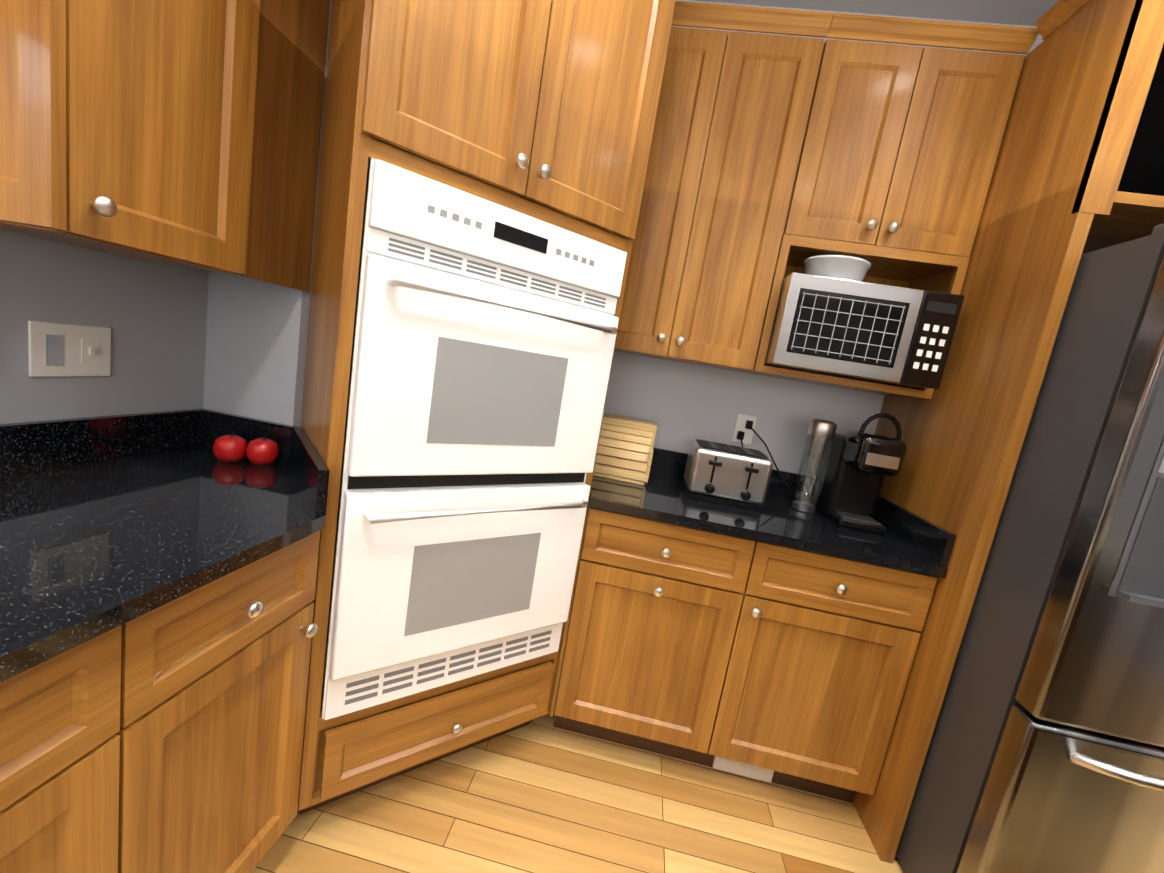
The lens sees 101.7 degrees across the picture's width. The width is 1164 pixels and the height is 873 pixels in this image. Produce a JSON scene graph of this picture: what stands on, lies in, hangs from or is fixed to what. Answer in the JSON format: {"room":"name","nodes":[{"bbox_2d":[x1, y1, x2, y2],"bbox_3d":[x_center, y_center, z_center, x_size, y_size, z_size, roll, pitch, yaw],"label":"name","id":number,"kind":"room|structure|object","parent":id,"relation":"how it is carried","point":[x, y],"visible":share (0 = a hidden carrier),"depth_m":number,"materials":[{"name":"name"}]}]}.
{"room":"kitchen","nodes":[
{"label":"kitchen","id":0,"kind":"room"},
{"bbox_2d":[0,229,208,423],"bbox_3d":[-1.415,-0.181,-0.706,0.150,2.757,6.180,10,9,6],"label":"wall","id":1,"kind":"structure","parent":0,"point":[152,315],"depth_m":1.11,"materials":[{"name":"grey paint"}]},
{"bbox_2d":[28,321,110,376],"bbox_3d":[-1.126,-0.189,1.050,0.013,0.115,0.150,10,9,6],"label":"light switch plate","id":2,"kind":"object","parent":1,"relation":"attached to","point":[61,350],"visible":1,"depth_m":1.02,"materials":[{"name":"white plastic"}]},
{"bbox_2d":[0,0,329,291],"bbox_3d":[-0.833,-0.923,0.943,0.343,1.107,0.622,10,9,6],"label":"upper cabinet","id":3,"kind":"object","parent":1,"relation":"attached to","point":[185,133],"visible":1,"depth_m":0.89,"materials":[{"name":"brown wood"}]},
{"bbox_2d":[203,0,331,426],"bbox_3d":[-0.854,-0.468,1.739,0.290,2.757,0.850,10,9,6],"label":"wall","id":4,"kind":"structure","parent":0,"point":[256,341],"depth_m":1.35,"materials":[{"name":"grey paint"}]},
{"bbox_2d":[251,645,904,872],"bbox_3d":[0.665,1.647,-0.832,5.000,0.100,6.430,10,9,6],"label":"floor","id":5,"kind":"structure","parent":0,"point":[541,794],"depth_m":1.42,"materials":[{"name":"brown wood"}]},
{"bbox_2d":[0,408,329,872],"bbox_3d":[-1.077,0.550,-0.149,0.640,1.271,3.177,10,9,6],"label":"base cabinet","id":6,"kind":"object","parent":5,"relation":"on","point":[158,626],"visible":0.96,"depth_m":0.82,"materials":[{"name":"brown wood"}]},
{"bbox_2d":[213,432,246,461],"bbox_3d":[-0.943,0.025,1.272,0.076,0.077,0.076,10,9,6],"label":"apple","id":7,"kind":"object","parent":6,"relation":"on","point":[230,448],"visible":1,"depth_m":1.25,"materials":[{"name":"red food"}]},
{"bbox_2d":[246,435,278,464],"bbox_3d":[-0.870,0.034,1.293,0.076,0.077,0.076,10,9,6],"label":"apple","id":8,"kind":"object","parent":6,"relation":"on","point":[262,451],"visible":1,"depth_m":1.27,"materials":[{"name":"red food"}]},
{"bbox_2d":[297,0,675,814],"bbox_3d":[-0.320,-0.217,1.378,0.854,2.548,0.523,3,11,-38],"label":"tall cabinet","id":9,"kind":"object","parent":5,"relation":"on","point":[481,174],"visible":0.98,"depth_m":1.17,"materials":[{"name":"brown wood"}]},
{"bbox_2d":[550,507,761,766],"bbox_3d":[0.246,0.658,1.855,0.539,0.880,0.607,10,9,6],"label":"base cabinet","id":10,"kind":"object","parent":5,"relation":"on","point":[658,614],"depth_m":1.55,"materials":[{"name":"brown wood"}]},
{"bbox_2d":[710,543,936,802],"bbox_3d":[0.767,0.754,1.794,0.528,0.880,0.607,10,9,6],"label":"base cabinet","id":11,"kind":"object","parent":5,"relation":"on","point":[776,640],"depth_m":1.49,"materials":[{"name":"brown wood"}]},
{"bbox_2d":[587,471,947,578],"bbox_3d":[0.445,0.235,1.758,1.336,0.030,0.632,10,9,6],"label":"countertop","id":12,"kind":"structure","parent":11,"relation":"on","point":[664,499],"depth_m":1.51,"materials":[{"name":"black stone"}]},
{"bbox_2d":[593,413,656,485],"bbox_3d":[0.146,0.036,1.893,0.270,0.219,0.264,10,9,6],"label":"bread box","id":13,"kind":"object","parent":12,"relation":"on","point":[625,449],"visible":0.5,"depth_m":1.79,"materials":[{"name":"brown wood"}]},
{"bbox_2d":[683,439,772,511],"bbox_3d":[0.530,0.136,1.751,0.270,0.192,0.242,10,9,6],"label":"toaster","id":14,"kind":"object","parent":12,"relation":"on","point":[728,475],"visible":1,"depth_m":1.66,"materials":[{"name":"silver metal"}]},
{"bbox_2d":[790,419,836,512],"bbox_3d":[0.866,0.108,1.773,0.092,0.347,0.092,10,9,6],"label":"glass canister","id":15,"kind":"object","parent":12,"relation":"on","point":[824,429],"visible":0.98,"depth_m":1.75,"materials":[{"name":"glass"}]},
{"bbox_2d":[811,413,906,533],"bbox_3d":[1.013,0.107,1.736,0.163,0.408,0.312,10,9,6],"label":"coffee maker","id":16,"kind":"object","parent":12,"relation":"on","point":[861,464],"visible":0.98,"depth_m":1.69,"materials":[{"name":"black plastic"}]},
{"bbox_2d":[853,0,1163,863],"bbox_3d":[1.658,0.114,1.516,1.111,2.500,0.743,10,9,6],"label":"cabinet","id":17,"kind":"object","parent":5,"relation":"on","point":[1057,206],"visible":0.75,"depth_m":1.32,"materials":[{"name":"brown wood"}]},
{"bbox_2d":[1117,44,1163,195],"bbox_3d":[1.754,-0.766,1.212,0.730,0.476,0.150,10,9,6],"label":"flat-screen tv","id":18,"kind":"object","parent":17,"relation":"in","point":[1143,171],"depth_m":1.23,"materials":[{"name":"black plastic"}]},
{"bbox_2d":[896,224,1163,872],"bbox_3d":[1.563,0.446,1.393,0.916,1.859,0.982,10,9,6],"label":"refrigerator","id":19,"kind":"object","parent":5,"relation":"on","point":[1045,753],"visible":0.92,"depth_m":1.08,"materials":[{"name":"grey metal"}]},
{"bbox_2d":[565,0,1043,644],"bbox_3d":[1.321,-0.147,1.986,4.600,2.757,0.150,10,9,6],"label":"wall","id":20,"kind":"structure","parent":0,"point":[681,404],"depth_m":2.01,"materials":[{"name":"grey paint"}]},
{"bbox_2d":[614,1,833,370],"bbox_3d":[0.414,-0.844,1.757,0.610,1.107,0.363,10,9,6],"label":"upper cabinet","id":21,"kind":"object","parent":20,"relation":"attached to","point":[732,112],"visible":0.94,"depth_m":1.61,"materials":[{"name":"brown wood"}]},
{"bbox_2d":[650,447,815,498],"bbox_3d":[0.498,0.132,2.049,1.336,0.099,0.020,10,9,6],"label":"backsplash","id":22,"kind":"structure","parent":20,"relation":"attached to","point":[672,462],"depth_m":2.01,"materials":[{"name":"black stone"}]},
{"bbox_2d":[732,414,792,495],"bbox_3d":[0.757,0.079,1.941,0.276,0.292,0.152,10,9,6],"label":"electrical outlet","id":23,"kind":"object","parent":20,"relation":"attached to","point":[744,430],"visible":0.96,"depth_m":2.00,"materials":[{"name":"white plastic"}]},
{"bbox_2d":[738,13,1038,398],"bbox_3d":[1.000,-0.736,1.689,0.585,1.107,0.363,10,9,6],"label":"upper cabinet","id":24,"kind":"object","parent":20,"relation":"attached to","point":[900,147],"visible":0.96,"depth_m":1.52,"materials":[{"name":"brown wood"}]},
{"bbox_2d":[764,272,964,388],"bbox_3d":[0.931,-0.360,1.701,0.519,0.300,0.382,10,9,6],"label":"microwave","id":25,"kind":"object","parent":24,"relation":"in","point":[872,332],"visible":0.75,"depth_m":1.52,"materials":[{"name":"metal"}]},
{"bbox_2d":[803,255,870,281],"bbox_3d":[0.868,-0.557,1.634,0.208,0.083,0.208,10,9,6],"label":"bowl","id":26,"kind":"object","parent":25,"relation":"on","point":[845,267],"visible":0.73,"depth_m":1.55,"materials":[{"name":"white ceramic"}]},
{"bbox_2d":[873,495,955,566],"bbox_3d":[1.097,0.290,1.666,0.020,0.099,0.606,10,9,6],"label":"backsplash","id":27,"kind":"structure","parent":20,"relation":"attached to","point":[934,542],"depth_m":1.51,"materials":[{"name":"black stone"}]},
{"bbox_2d":[692,0,1058,25],"bbox_3d":[1.126,-1.139,-1.265,5.000,0.100,6.430,10,9,6],"label":"ceiling","id":28,"kind":"structure","parent":0,"point":[1024,12],"depth_m":1.70,"materials":[{"name":"grey paint"}]}
]}

